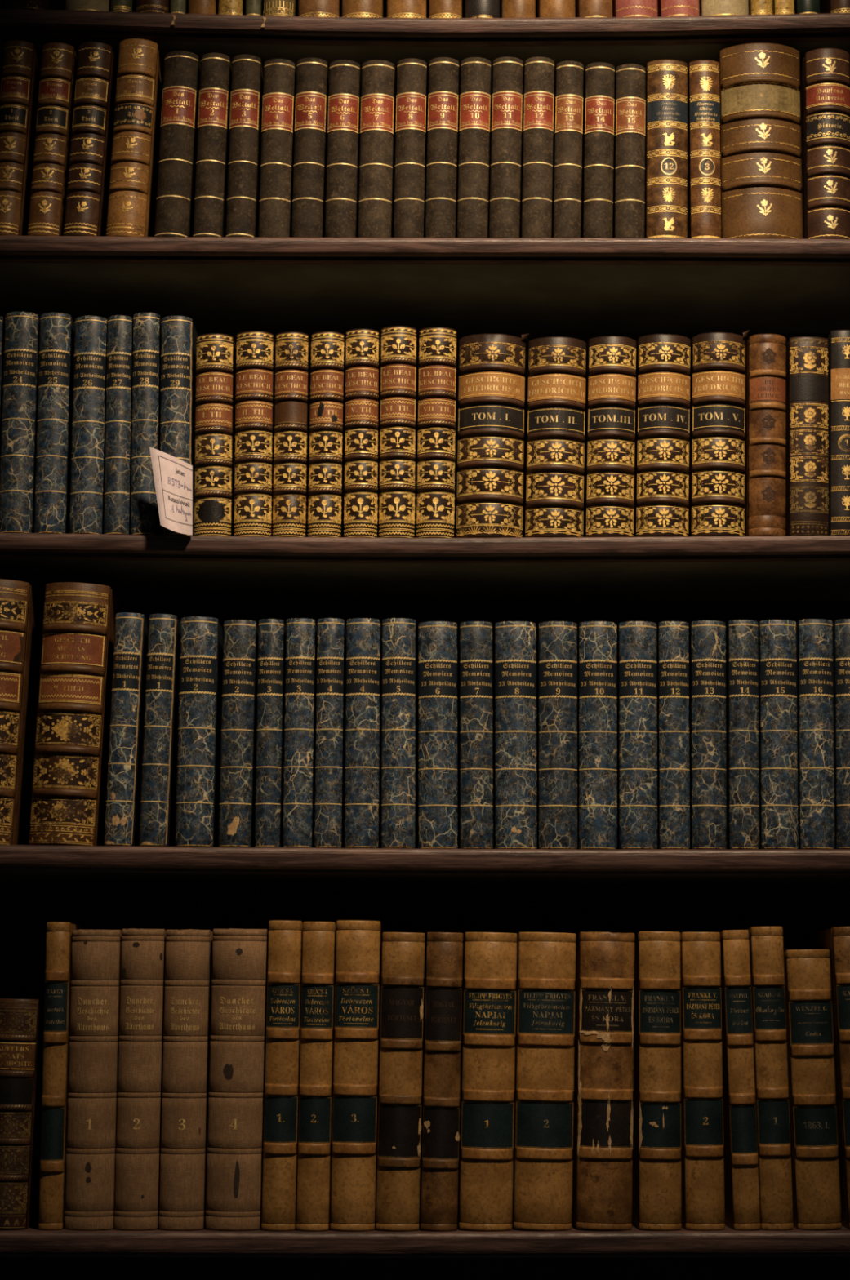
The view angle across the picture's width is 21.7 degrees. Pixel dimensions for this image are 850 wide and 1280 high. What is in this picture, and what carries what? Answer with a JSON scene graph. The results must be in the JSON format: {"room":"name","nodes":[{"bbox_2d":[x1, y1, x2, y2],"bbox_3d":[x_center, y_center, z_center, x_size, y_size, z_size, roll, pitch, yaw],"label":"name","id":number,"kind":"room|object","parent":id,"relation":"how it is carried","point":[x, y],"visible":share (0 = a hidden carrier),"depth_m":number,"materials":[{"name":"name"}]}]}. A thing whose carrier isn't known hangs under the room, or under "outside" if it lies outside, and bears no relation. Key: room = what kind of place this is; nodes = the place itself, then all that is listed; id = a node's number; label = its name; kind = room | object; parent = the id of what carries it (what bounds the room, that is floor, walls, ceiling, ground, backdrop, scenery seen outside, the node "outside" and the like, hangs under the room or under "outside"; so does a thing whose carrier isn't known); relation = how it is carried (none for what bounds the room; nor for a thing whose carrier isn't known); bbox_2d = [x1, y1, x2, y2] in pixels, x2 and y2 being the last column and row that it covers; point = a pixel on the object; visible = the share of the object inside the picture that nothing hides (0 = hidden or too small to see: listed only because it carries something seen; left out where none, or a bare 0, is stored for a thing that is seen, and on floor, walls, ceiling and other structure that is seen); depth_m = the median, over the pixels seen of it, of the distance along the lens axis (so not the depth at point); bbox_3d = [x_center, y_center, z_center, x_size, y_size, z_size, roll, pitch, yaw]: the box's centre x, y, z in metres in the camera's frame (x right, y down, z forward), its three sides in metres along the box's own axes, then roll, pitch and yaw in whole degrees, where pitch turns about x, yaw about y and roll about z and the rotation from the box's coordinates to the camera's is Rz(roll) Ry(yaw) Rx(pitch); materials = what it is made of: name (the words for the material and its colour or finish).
{"room":"library","nodes":[
{"label":"library","id":0,"kind":"room"},
{"bbox_2d":[0,0,849,1279],"bbox_3d":[0.000,-0.110,2.500,1.600,1.802,0.298,0,-10,0],"label":"bookcase","id":1,"kind":"object","parent":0,"point":[584,289],"visible":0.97,"depth_m":2.49,"materials":[{"name":"brown wood"}]},
{"bbox_2d":[0,311,39,533],"bbox_3d":[-0.438,-0.222,2.457,0.036,0.245,0.161,0,-10,0],"label":"book","id":2,"kind":"object","parent":1,"relation":"on","point":[22,329],"visible":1,"depth_m":2.38,"materials":[{"name":"blue paper"}]},
{"bbox_2d":[0,40,40,235],"bbox_3d":[-0.455,-0.538,2.513,0.043,0.228,0.172,0,-10,0],"label":"book","id":3,"kind":"object","parent":1,"relation":"on","point":[21,63],"visible":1,"depth_m":2.44,"materials":[{"name":"red leather"}]},
{"bbox_2d":[0,578,44,844],"bbox_3d":[-0.464,0.090,2.432,0.083,0.283,0.222,0,-10,0],"label":"book","id":4,"kind":"object","parent":1,"relation":"on","point":[21,606],"visible":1,"depth_m":2.35,"materials":[{"name":"red leather"}]},
{"bbox_2d":[0,998,44,1230],"bbox_3d":[-0.424,0.496,2.341,0.051,0.231,0.173,0,-10,0],"label":"book","id":5,"kind":"object","parent":1,"relation":"on","point":[21,1020],"visible":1,"depth_m":2.27,"materials":[{"name":"black leather"}]},
{"bbox_2d":[26,42,77,235],"bbox_3d":[-0.412,-0.536,2.513,0.045,0.225,0.173,0,-10,0],"label":"book","id":6,"kind":"object","parent":1,"relation":"on","point":[51,153],"visible":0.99,"depth_m":2.44,"materials":[{"name":"red leather"}]},
{"bbox_2d":[34,312,74,533],"bbox_3d":[-0.401,-0.221,2.457,0.033,0.245,0.160,0,-10,0],"label":"book","id":7,"kind":"object","parent":1,"relation":"on","point":[56,342],"visible":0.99,"depth_m":2.38,"materials":[{"name":"blue paper"}]},
{"bbox_2d":[38,921,95,1230],"bbox_3d":[-0.380,0.460,2.360,0.025,0.309,0.199,0,-10,0],"label":"book","id":8,"kind":"object","parent":1,"relation":"on","point":[59,934],"visible":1,"depth_m":2.27,"materials":[{"name":"brown leather"}]},
{"bbox_2d":[28,582,128,845],"bbox_3d":[-0.375,0.093,2.431,0.079,0.280,0.221,0,-10,0],"label":"book","id":9,"kind":"object","parent":1,"relation":"on","point":[70,773],"visible":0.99,"depth_m":2.33,"materials":[{"name":"red leather"}]},
{"bbox_2d":[69,315,107,533],"bbox_3d":[-0.363,-0.219,2.457,0.035,0.242,0.161,0,-10,0],"label":"book","id":10,"kind":"object","parent":1,"relation":"on","point":[90,356],"visible":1,"depth_m":2.38,"materials":[{"name":"leather"}]},
{"bbox_2d":[63,41,117,236],"bbox_3d":[-0.371,-0.537,2.514,0.048,0.227,0.173,0,-10,0],"label":"book","id":11,"kind":"object","parent":1,"relation":"on","point":[94,104],"visible":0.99,"depth_m":2.44,"materials":[{"name":"black leather"}]},
{"bbox_2d":[63,929,121,1230],"bbox_3d":[-0.342,0.464,2.364,0.050,0.302,0.204,0,-10,0],"label":"book","id":12,"kind":"object","parent":1,"relation":"on","point":[95,956],"visible":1,"depth_m":2.27,"materials":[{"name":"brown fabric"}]},
{"bbox_2d":[103,315,133,534],"bbox_3d":[-0.330,-0.219,2.456,0.027,0.243,0.158,0,-9,0],"label":"book","id":13,"kind":"object","parent":1,"relation":"on","point":[117,465],"visible":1,"depth_m":2.38,"materials":[{"name":"blue paper"}]},
{"bbox_2d":[103,612,148,846],"bbox_3d":[-0.317,0.107,2.412,0.030,0.246,0.179,2,-9,0],"label":"book","id":14,"kind":"object","parent":1,"relation":"on","point":[123,793],"visible":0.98,"depth_m":2.33,"materials":[{"name":"blue paper"}]},
{"bbox_2d":[105,38,164,236],"bbox_3d":[-0.323,-0.538,2.515,0.053,0.231,0.175,0,-10,0],"label":"book","id":15,"kind":"object","parent":1,"relation":"on","point":[134,167],"visible":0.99,"depth_m":2.44,"materials":[{"name":"brown leather"}]},
{"bbox_2d":[113,928,166,1230],"bbox_3d":[-0.293,0.464,2.364,0.047,0.303,0.202,0,-10,0],"label":"book","id":16,"kind":"object","parent":1,"relation":"on","point":[143,951],"visible":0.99,"depth_m":2.27,"materials":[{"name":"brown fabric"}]},
{"bbox_2d":[130,312,160,534],"bbox_3d":[-0.301,-0.220,2.456,0.028,0.246,0.159,0,-9,0],"label":"book","id":17,"kind":"object","parent":1,"relation":"on","point":[146,355],"visible":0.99,"depth_m":2.38,"materials":[{"name":"leather"}]},
{"bbox_2d":[138,613,180,846],"bbox_3d":[-0.281,0.108,2.411,0.030,0.245,0.179,1,-9,0],"label":"book","id":18,"kind":"object","parent":1,"relation":"on","point":[159,762],"visible":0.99,"depth_m":2.33,"materials":[{"name":"blue paper"}]},
{"bbox_2d":[149,446,192,534],"bbox_3d":[-0.264,-0.157,2.333,0.053,0.091,0.015,7,-12,-35],"label":"paper card","id":19,"kind":"object","parent":1,"relation":"on","point":[172,476],"visible":1,"depth_m":2.33,"materials":[{"name":"white"}]},
{"bbox_2d":[154,50,200,236],"bbox_3d":[-0.274,-0.531,2.510,0.045,0.217,0.162,0,-10,0],"label":"book","id":20,"kind":"object","parent":1,"relation":"on","point":[175,187],"visible":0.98,"depth_m":2.44,"materials":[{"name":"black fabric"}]},
{"bbox_2d":[159,315,197,535],"bbox_3d":[-0.268,-0.218,2.457,0.034,0.243,0.160,-1,-9,0],"label":"book","id":21,"kind":"object","parent":1,"relation":"on","point":[179,335],"visible":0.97,"depth_m":2.39,"materials":[{"name":"blue paper"}]},
{"bbox_2d":[158,928,213,1230],"bbox_3d":[-0.247,0.464,2.364,0.049,0.303,0.202,0,-9,0],"label":"book","id":22,"kind":"object","parent":1,"relation":"on","point":[188,952],"visible":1,"depth_m":2.27,"materials":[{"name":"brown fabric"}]},
{"bbox_2d":[174,616,223,847],"bbox_3d":[-0.240,0.110,2.413,0.039,0.243,0.182,0,-9,0],"label":"book","id":23,"kind":"object","parent":1,"relation":"on","point":[202,637],"visible":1,"depth_m":2.33,"materials":[{"name":"blue paper"}]},
{"bbox_2d":[192,53,231,236],"bbox_3d":[-0.235,-0.530,2.509,0.032,0.214,0.160,2,-9,0],"label":"book","id":24,"kind":"object","parent":1,"relation":"on","point":[215,73],"visible":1,"depth_m":2.43,"materials":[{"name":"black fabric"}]},
{"bbox_2d":[193,333,235,536],"bbox_3d":[-0.227,-0.208,2.454,0.042,0.224,0.166,0,-10,0],"label":"book","id":25,"kind":"object","parent":1,"relation":"on","point":[215,353],"visible":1,"depth_m":2.38,"materials":[{"name":"gold leather"}]},
{"bbox_2d":[204,928,268,1231],"bbox_3d":[-0.194,0.464,2.365,0.063,0.304,0.205,1,-9,0],"label":"book","id":26,"kind":"object","parent":1,"relation":"on","point":[238,1004],"visible":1,"depth_m":2.27,"materials":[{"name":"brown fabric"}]},
{"bbox_2d":[217,619,258,847],"bbox_3d":[-0.198,0.111,2.412,0.034,0.240,0.181,1,-9,0],"label":"book","id":27,"kind":"object","parent":1,"relation":"on","point":[237,806],"visible":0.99,"depth_m":2.33,"materials":[{"name":"blue paper"}]},
{"bbox_2d":[225,54,263,237],"bbox_3d":[-0.200,-0.529,2.508,0.032,0.212,0.160,1,-9,0],"label":"book","id":28,"kind":"object","parent":1,"relation":"on","point":[247,75],"visible":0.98,"depth_m":2.43,"materials":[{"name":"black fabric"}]},
{"bbox_2d":[233,330,275,536],"bbox_3d":[-0.184,-0.209,2.454,0.041,0.227,0.166,0,-10,0],"label":"book","id":29,"kind":"object","parent":1,"relation":"on","point":[255,351],"visible":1,"depth_m":2.38,"materials":[{"name":"gold leather"}]},
{"bbox_2d":[254,618,286,847],"bbox_3d":[-0.164,0.111,2.410,0.027,0.241,0.178,0,-10,0],"label":"book","id":30,"kind":"object","parent":1,"relation":"on","point":[268,811],"visible":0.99,"depth_m":2.33,"materials":[{"name":"blue paper"}]},
{"bbox_2d":[257,58,296,237],"bbox_3d":[-0.163,-0.526,2.508,0.035,0.207,0.161,1,-9,0],"label":"book","id":31,"kind":"object","parent":1,"relation":"on","point":[279,84],"visible":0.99,"depth_m":2.43,"materials":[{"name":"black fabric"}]},
{"bbox_2d":[261,920,302,1231],"bbox_3d":[-0.147,0.459,2.361,0.034,0.312,0.201,1,-9,0],"label":"book","id":32,"kind":"object","parent":1,"relation":"on","point":[282,1048],"visible":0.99,"depth_m":2.27,"materials":[{"name":"brown leather"}]},
{"bbox_2d":[272,331,311,537],"bbox_3d":[-0.145,-0.208,2.454,0.038,0.227,0.164,0,-10,0],"label":"book","id":33,"kind":"object","parent":1,"relation":"on","point":[293,349],"visible":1,"depth_m":2.38,"materials":[{"name":"gold leather"}]},
{"bbox_2d":[282,617,317,848],"bbox_3d":[-0.133,0.111,2.411,0.031,0.242,0.180,0,-9,0],"label":"book","id":34,"kind":"object","parent":1,"relation":"on","point":[300,673],"visible":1,"depth_m":2.33,"materials":[{"name":"blue paper"}]},
{"bbox_2d":[291,57,328,237],"bbox_3d":[-0.127,-0.527,2.508,0.034,0.208,0.161,1,-9,0],"label":"book","id":35,"kind":"object","parent":1,"relation":"on","point":[312,89],"visible":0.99,"depth_m":2.43,"materials":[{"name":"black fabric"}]},
{"bbox_2d":[296,921,336,1231],"bbox_3d":[-0.112,0.460,2.361,0.033,0.310,0.201,1,-9,0],"label":"book","id":36,"kind":"object","parent":1,"relation":"on","point":[319,938],"visible":1,"depth_m":2.27,"materials":[{"name":"brown leather"}]},
{"bbox_2d":[297,0,342,17],"bbox_3d":[-0.118,-0.785,2.558,0.046,0.225,0.173,0,-10,0],"label":"book","id":37,"kind":"object","parent":1,"relation":"on","point":[314,8],"visible":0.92,"depth_m":2.46,"materials":[{"name":"leather"}]},
{"bbox_2d":[307,331,346,537],"bbox_3d":[-0.106,-0.208,2.454,0.040,0.228,0.164,1,-9,0],"label":"book","id":38,"kind":"object","parent":1,"relation":"on","point":[327,367],"visible":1,"depth_m":2.38,"materials":[{"name":"gold leather"}]},
{"bbox_2d":[314,617,346,848],"bbox_3d":[-0.101,0.111,2.411,0.028,0.243,0.179,0,-10,0],"label":"book","id":39,"kind":"object","parent":1,"relation":"on","point":[330,756],"visible":1,"depth_m":2.33,"materials":[{"name":"blue paper"}]},
{"bbox_2d":[324,59,361,237],"bbox_3d":[-0.091,-0.526,2.508,0.034,0.206,0.161,1,-9,0],"label":"book","id":40,"kind":"object","parent":1,"relation":"on","point":[343,153],"visible":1,"depth_m":2.43,"materials":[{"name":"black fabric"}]},
{"bbox_2d":[329,920,383,1231],"bbox_3d":[-0.071,0.460,2.363,0.045,0.312,0.204,1,-9,0],"label":"book","id":41,"kind":"object","parent":1,"relation":"on","point":[358,951],"visible":1,"depth_m":2.27,"materials":[{"name":"brown leather"}]},
{"bbox_2d":[343,328,380,537],"bbox_3d":[-0.068,-0.210,2.454,0.038,0.231,0.164,0,-10,0],"label":"book","id":42,"kind":"object","parent":1,"relation":"on","point":[362,352],"visible":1,"depth_m":2.38,"materials":[{"name":"gold leather"}]},
{"bbox_2d":[343,617,382,848],"bbox_3d":[-0.066,0.111,2.412,0.036,0.243,0.181,0,-10,0],"label":"book","id":43,"kind":"object","parent":1,"relation":"on","point":[363,688],"visible":0.99,"depth_m":2.33,"materials":[{"name":"blue paper"}]},
{"bbox_2d":[342,0,385,17],"bbox_3d":[-0.070,-0.785,2.558,0.045,0.225,0.173,0,-10,0],"label":"book","id":44,"kind":"object","parent":1,"relation":"on","point":[350,8],"visible":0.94,"depth_m":2.46,"materials":[{"name":"leather"}]},
{"bbox_2d":[357,59,395,237],"bbox_3d":[-0.053,-0.526,2.509,0.037,0.206,0.162,1,-9,0],"label":"book","id":45,"kind":"object","parent":1,"relation":"on","point":[378,94],"visible":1,"depth_m":2.43,"materials":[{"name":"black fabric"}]},
{"bbox_2d":[378,325,417,537],"bbox_3d":[-0.029,-0.211,2.455,0.042,0.235,0.165,1,-9,0],"label":"book","id":46,"kind":"object","parent":1,"relation":"on","point":[398,362],"visible":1,"depth_m":2.38,"materials":[{"name":"gold leather"}]},
{"bbox_2d":[381,617,416,848],"bbox_3d":[-0.028,0.111,2.412,0.036,0.243,0.181,0,-10,0],"label":"book","id":47,"kind":"object","parent":1,"relation":"on","point":[398,634],"visible":1,"depth_m":2.33,"materials":[{"name":"blue paper"}]},
{"bbox_2d":[375,932,424,1231],"bbox_3d":[-0.025,0.466,2.362,0.044,0.299,0.204,1,-9,0],"label":"book","id":48,"kind":"object","parent":1,"relation":"on","point":[402,971],"visible":1,"depth_m":2.27,"materials":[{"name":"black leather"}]},
{"bbox_2d":[386,0,426,17],"bbox_3d":[-0.020,-0.784,2.557,0.044,0.225,0.172,0,-10,0],"label":"book","id":49,"kind":"object","parent":1,"relation":"on","point":[395,8],"visible":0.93,"depth_m":2.46,"materials":[{"name":"leather"}]},
{"bbox_2d":[393,57,426,237],"bbox_3d":[-0.016,-0.527,2.508,0.033,0.208,0.161,1,-9,0],"label":"book","id":50,"kind":"object","parent":1,"relation":"on","point":[411,73],"visible":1,"depth_m":2.43,"materials":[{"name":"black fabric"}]},
{"bbox_2d":[416,327,456,537],"bbox_3d":[0.012,-0.211,2.455,0.047,0.234,0.166,1,-9,0],"label":"book","id":51,"kind":"object","parent":1,"relation":"on","point":[436,438],"visible":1,"depth_m":2.38,"materials":[{"name":"gold leather"}]},
{"bbox_2d":[417,621,457,848],"bbox_3d":[0.014,0.113,2.412,0.041,0.240,0.183,0,-10,0],"label":"book","id":52,"kind":"object","parent":1,"relation":"on","point":[437,640],"visible":1,"depth_m":2.33,"materials":[{"name":"leather"}]},
{"bbox_2d":[420,932,462,1231],"bbox_3d":[0.018,0.466,2.361,0.038,0.300,0.202,1,-9,0],"label":"book","id":53,"kind":"object","parent":1,"relation":"on","point":[444,956],"visible":1,"depth_m":2.27,"materials":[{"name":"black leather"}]},
{"bbox_2d":[424,57,458,237],"bbox_3d":[0.019,-0.527,2.508,0.034,0.209,0.161,1,-9,0],"label":"book","id":54,"kind":"object","parent":1,"relation":"on","point":[443,72],"visible":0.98,"depth_m":2.43,"materials":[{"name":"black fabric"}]},
{"bbox_2d":[428,0,462,17],"bbox_3d":[0.023,-0.784,2.556,0.036,0.225,0.170,0,-10,0],"label":"book","id":55,"kind":"object","parent":1,"relation":"on","point":[437,8],"visible":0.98,"depth_m":2.46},
{"bbox_2d":[456,57,490,237],"bbox_3d":[0.054,-0.527,2.508,0.034,0.209,0.161,1,-9,0],"label":"book","id":56,"kind":"object","parent":1,"relation":"on","point":[473,174],"visible":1,"depth_m":2.43,"materials":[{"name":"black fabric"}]},
{"bbox_2d":[457,621,493,848],"bbox_3d":[0.054,0.113,2.411,0.034,0.240,0.181,0,-10,0],"label":"book","id":57,"kind":"object","parent":1,"relation":"on","point":[475,774],"visible":1,"depth_m":2.33,"materials":[{"name":"blue paper"}]},
{"bbox_2d":[462,0,499,17],"bbox_3d":[0.064,-0.779,2.556,0.039,0.215,0.171,0,-10,0],"label":"book","id":58,"kind":"object","parent":1,"relation":"on","point":[470,8],"visible":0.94,"depth_m":2.46,"materials":[{"name":"black leather"}]},
{"bbox_2d":[457,932,516,1231],"bbox_3d":[0.065,0.466,2.363,0.054,0.299,0.206,1,-9,0],"label":"book","id":59,"kind":"object","parent":1,"relation":"on","point":[489,964],"visible":1,"depth_m":2.27,"materials":[{"name":"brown leather"}]},
{"bbox_2d":[453,333,528,537],"bbox_3d":[0.073,-0.208,2.463,0.086,0.233,0.185,1,-9,0],"label":"book","id":60,"kind":"object","parent":1,"relation":"on","point":[491,399],"visible":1,"depth_m":2.38,"materials":[{"name":"orange leather"}]},
{"bbox_2d":[487,56,523,237],"bbox_3d":[0.089,-0.527,2.508,0.034,0.210,0.161,2,-9,0],"label":"book","id":61,"kind":"object","parent":1,"relation":"on","point":[506,92],"visible":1,"depth_m":2.43,"materials":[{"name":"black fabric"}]},
{"bbox_2d":[492,621,537,848],"bbox_3d":[0.096,0.114,2.413,0.044,0.240,0.184,0,-10,0],"label":"book","id":62,"kind":"object","parent":1,"relation":"on","point":[513,642],"visible":1,"depth_m":2.33,"materials":[{"name":"blue paper"}]},
{"bbox_2d":[499,0,535,17],"bbox_3d":[0.104,-0.782,2.556,0.038,0.220,0.170,0,-10,0],"label":"book","id":63,"kind":"object","parent":1,"relation":"on","point":[508,8],"visible":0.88,"depth_m":2.46,"materials":[{"name":"leather"}]},
{"bbox_2d":[519,56,554,237],"bbox_3d":[0.124,-0.527,2.508,0.033,0.210,0.161,1,-9,0],"label":"book","id":64,"kind":"object","parent":1,"relation":"on","point":[538,80],"visible":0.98,"depth_m":2.43,"materials":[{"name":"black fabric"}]},
{"bbox_2d":[511,932,576,1231],"bbox_3d":[0.123,0.466,2.364,0.059,0.299,0.208,1,-9,0],"label":"book","id":65,"kind":"object","parent":1,"relation":"on","point":[545,974],"visible":0.99,"depth_m":2.27,"materials":[{"name":"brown leather"}]},
{"bbox_2d":[522,336,586,537],"bbox_3d":[0.141,-0.205,2.461,0.069,0.223,0.182,0,-10,0],"label":"book","id":66,"kind":"object","parent":1,"relation":"on","point":[555,366],"visible":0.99,"depth_m":2.38,"materials":[{"name":"orange leather"}]},
{"bbox_2d":[535,0,575,17],"bbox_3d":[0.147,-0.782,2.557,0.040,0.220,0.171,0,-10,0],"label":"book","id":67,"kind":"object","parent":1,"relation":"on","point":[544,8],"visible":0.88,"depth_m":2.46,"materials":[{"name":"leather"}]},
{"bbox_2d":[536,621,577,849],"bbox_3d":[0.140,0.114,2.412,0.041,0.240,0.183,0,-9,0],"label":"book","id":68,"kind":"object","parent":1,"relation":"on","point":[556,641],"visible":0.98,"depth_m":2.33,"materials":[{"name":"blue paper"}]},
{"bbox_2d":[551,60,583,237],"bbox_3d":[0.158,-0.525,2.507,0.030,0.205,0.160,1,-9,0],"label":"book","id":69,"kind":"object","parent":1,"relation":"on","point":[568,77],"visible":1,"depth_m":2.43,"materials":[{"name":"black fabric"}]},
{"bbox_2d":[574,0,612,17],"bbox_3d":[0.190,-0.782,2.556,0.037,0.220,0.171,0,-10,0],"label":"book","id":70,"kind":"object","parent":1,"relation":"on","point":[584,8],"visible":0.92,"depth_m":2.46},
{"bbox_2d":[577,621,617,849],"bbox_3d":[0.182,0.114,2.412,0.040,0.241,0.182,1,-9,0],"label":"book","id":71,"kind":"object","parent":1,"relation":"on","point":[597,641],"visible":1,"depth_m":2.33,"materials":[{"name":"leather"}]},
{"bbox_2d":[580,62,614,237],"bbox_3d":[0.191,-0.524,2.508,0.032,0.203,0.161,1,-9,0],"label":"book","id":72,"kind":"object","parent":1,"relation":"on","point":[598,82],"visible":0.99,"depth_m":2.43,"materials":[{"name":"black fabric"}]},
{"bbox_2d":[571,931,634,1230],"bbox_3d":[0.186,0.465,2.363,0.057,0.299,0.208,1,-9,0],"label":"book","id":73,"kind":"object","parent":1,"relation":"on","point":[603,1108],"visible":1,"depth_m":2.27,"materials":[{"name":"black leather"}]},
{"bbox_2d":[583,335,635,537],"bbox_3d":[0.201,-0.205,2.460,0.058,0.223,0.179,0,-10,0],"label":"book","id":74,"kind":"object","parent":1,"relation":"on","point":[611,361],"visible":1,"depth_m":2.38,"materials":[{"name":"orange leather"}]},
{"bbox_2d":[612,63,645,237],"bbox_3d":[0.226,-0.523,2.507,0.033,0.202,0.161,1,-9,0],"label":"book","id":75,"kind":"object","parent":1,"relation":"on","point":[628,155],"visible":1,"depth_m":2.43,"materials":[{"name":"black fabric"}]},
{"bbox_2d":[612,0,657,17],"bbox_3d":[0.236,-0.778,2.557,0.047,0.210,0.173,0,-10,0],"label":"book","id":76,"kind":"object","parent":1,"relation":"on","point":[620,8],"visible":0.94,"depth_m":2.46,"materials":[{"name":"red leather"}]},
{"bbox_2d":[616,621,657,849],"bbox_3d":[0.224,0.114,2.412,0.040,0.241,0.182,1,-9,0],"label":"book","id":77,"kind":"object","parent":1,"relation":"on","point":[637,664],"visible":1,"depth_m":2.33,"materials":[{"name":"leather"}]},
{"bbox_2d":[631,931,681,1230],"bbox_3d":[0.241,0.465,2.362,0.043,0.300,0.204,1,-9,0],"label":"book","id":78,"kind":"object","parent":1,"relation":"on","point":[656,1188],"visible":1,"depth_m":2.27,"materials":[{"name":"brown leather"}]},
{"bbox_2d":[633,333,690,537],"bbox_3d":[0.257,-0.207,2.461,0.063,0.225,0.181,0,-10,0],"label":"book","id":79,"kind":"object","parent":1,"relation":"on","point":[663,361],"visible":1,"depth_m":2.38,"materials":[{"name":"orange leather"}]},
{"bbox_2d":[644,59,687,238],"bbox_3d":[0.266,-0.526,2.508,0.045,0.207,0.160,1,-9,0],"label":"book","id":80,"kind":"object","parent":1,"relation":"on","point":[665,212],"visible":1,"depth_m":2.43,"materials":[{"name":"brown leather"}]},
{"bbox_2d":[656,621,689,849],"bbox_3d":[0.262,0.113,2.411,0.032,0.241,0.180,1,-9,0],"label":"book","id":81,"kind":"object","parent":1,"relation":"on","point":[672,637],"visible":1,"depth_m":2.33,"materials":[{"name":"leather"}]},
{"bbox_2d":[657,0,699,17],"bbox_3d":[0.284,-0.779,2.556,0.043,0.210,0.172,0,-10,0],"label":"book","id":82,"kind":"object","parent":1,"relation":"on","point":[664,7],"visible":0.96,"depth_m":2.46,"materials":[{"name":"red leather"}]},
{"bbox_2d":[680,932,724,1231],"bbox_3d":[0.285,0.465,2.361,0.040,0.299,0.203,0,-10,0],"label":"book","id":83,"kind":"object","parent":1,"relation":"on","point":[702,1162],"visible":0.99,"depth_m":2.27,"materials":[{"name":"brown leather"}]},
{"bbox_2d":[687,59,720,238],"bbox_3d":[0.308,-0.526,2.506,0.033,0.207,0.158,1,-9,0],"label":"book","id":84,"kind":"object","parent":1,"relation":"on","point":[704,170],"visible":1,"depth_m":2.43,"materials":[{"name":"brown leather"}]},
{"bbox_2d":[688,620,726,849],"bbox_3d":[0.299,0.113,2.412,0.036,0.241,0.181,1,-9,0],"label":"book","id":85,"kind":"object","parent":1,"relation":"on","point":[707,638],"visible":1,"depth_m":2.33,"materials":[{"name":"leather"}]},
{"bbox_2d":[688,329,749,536],"bbox_3d":[0.319,-0.211,2.462,0.068,0.233,0.181,0,-10,0],"label":"book","id":86,"kind":"object","parent":1,"relation":"on","point":[717,454],"visible":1,"depth_m":2.38,"materials":[{"name":"orange leather"}]},
{"bbox_2d":[698,0,748,16],"bbox_3d":[0.335,-0.784,2.559,0.052,0.220,0.175,0,-10,0],"label":"book","id":87,"kind":"object","parent":1,"relation":"on","point":[706,7],"visible":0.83,"depth_m":2.46,"materials":[{"name":"leather"}]},
{"bbox_2d":[719,929,760,1230],"bbox_3d":[0.324,0.464,2.360,0.027,0.301,0.200,-1,-9,0],"label":"book","id":88,"kind":"object","parent":1,"relation":"on","point":[741,1186],"visible":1,"depth_m":2.27,"materials":[{"name":"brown leather"}]},
{"bbox_2d":[725,619,759,849],"bbox_3d":[0.335,0.112,2.411,0.031,0.242,0.180,1,-9,0],"label":"book","id":89,"kind":"object","parent":1,"relation":"on","point":[742,767],"visible":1,"depth_m":2.33,"materials":[{"name":"blue paper"}]},
{"bbox_2d":[716,42,802,239],"bbox_3d":[0.371,-0.532,2.528,0.094,0.229,0.205,1,-9,0],"label":"book","id":90,"kind":"object","parent":1,"relation":"on","point":[761,160],"visible":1,"depth_m":2.44,"materials":[{"name":"leather"}]},
{"bbox_2d":[744,333,786,536],"bbox_3d":[0.368,-0.208,2.454,0.046,0.224,0.164,0,-10,0],"label":"book","id":91,"kind":"object","parent":1,"relation":"on","point":[765,464],"visible":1,"depth_m":2.38,"materials":[{"name":"red leather"}]},
{"bbox_2d":[744,926,793,1230],"bbox_3d":[0.356,0.462,2.361,0.033,0.305,0.201,-1,-9,0],"label":"book","id":92,"kind":"object","parent":1,"relation":"on","point":[766,943],"visible":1,"depth_m":2.27,"materials":[{"name":"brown leather"}]},
{"bbox_2d":[757,619,798,849],"bbox_3d":[0.373,0.113,2.412,0.038,0.242,0.182,1,-9,0],"label":"book","id":93,"kind":"object","parent":1,"relation":"on","point":[777,653],"visible":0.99,"depth_m":2.33,"materials":[{"name":"blue paper"}]},
{"bbox_2d":[785,336,828,535],"bbox_3d":[0.412,-0.207,2.453,0.047,0.221,0.157,0,-10,0],"label":"book","id":94,"kind":"object","parent":1,"relation":"on","point":[806,357],"visible":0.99,"depth_m":2.38,"materials":[{"name":"black leather"}]},
{"bbox_2d":[783,949,841,1230],"bbox_3d":[0.399,0.474,2.360,0.044,0.281,0.204,-1,-9,0],"label":"book","id":95,"kind":"object","parent":1,"relation":"on","point":[815,1166],"visible":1,"depth_m":2.27,"materials":[{"name":"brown leather"}]},
{"bbox_2d":[795,618,835,849],"bbox_3d":[0.412,0.112,2.412,0.036,0.243,0.181,1,-9,0],"label":"book","id":96,"kind":"object","parent":1,"relation":"on","point":[814,637],"visible":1,"depth_m":2.33,"materials":[{"name":"leather"}]},
{"bbox_2d":[800,48,849,239],"bbox_3d":[0.445,-0.530,2.519,0.057,0.223,0.187,1,-9,0],"label":"book","id":97,"kind":"object","parent":1,"relation":"on","point":[824,73],"visible":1,"depth_m":2.44,"materials":[{"name":"red leather"}]},
{"bbox_2d":[802,926,849,1229],"bbox_3d":[0.444,0.462,2.361,0.035,0.304,0.202,-1,-9,0],"label":"book","id":98,"kind":"object","parent":1,"relation":"on","point":[836,940],"visible":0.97,"depth_m":2.28,"materials":[{"name":"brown leather"}]},
{"bbox_2d":[826,329,849,535],"bbox_3d":[0.452,-0.211,2.453,0.040,0.228,0.156,0,-10,0],"label":"book","id":99,"kind":"object","parent":1,"relation":"on","point":[838,340],"visible":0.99,"depth_m":2.38,"materials":[{"name":"black leather"}]},
{"bbox_2d":[832,618,849,849],"bbox_3d":[0.449,0.112,2.411,0.034,0.243,0.181,1,-9,0],"label":"book","id":100,"kind":"object","parent":1,"relation":"on","point":[841,628],"visible":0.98,"depth_m":2.33,"materials":[{"name":"leather"}]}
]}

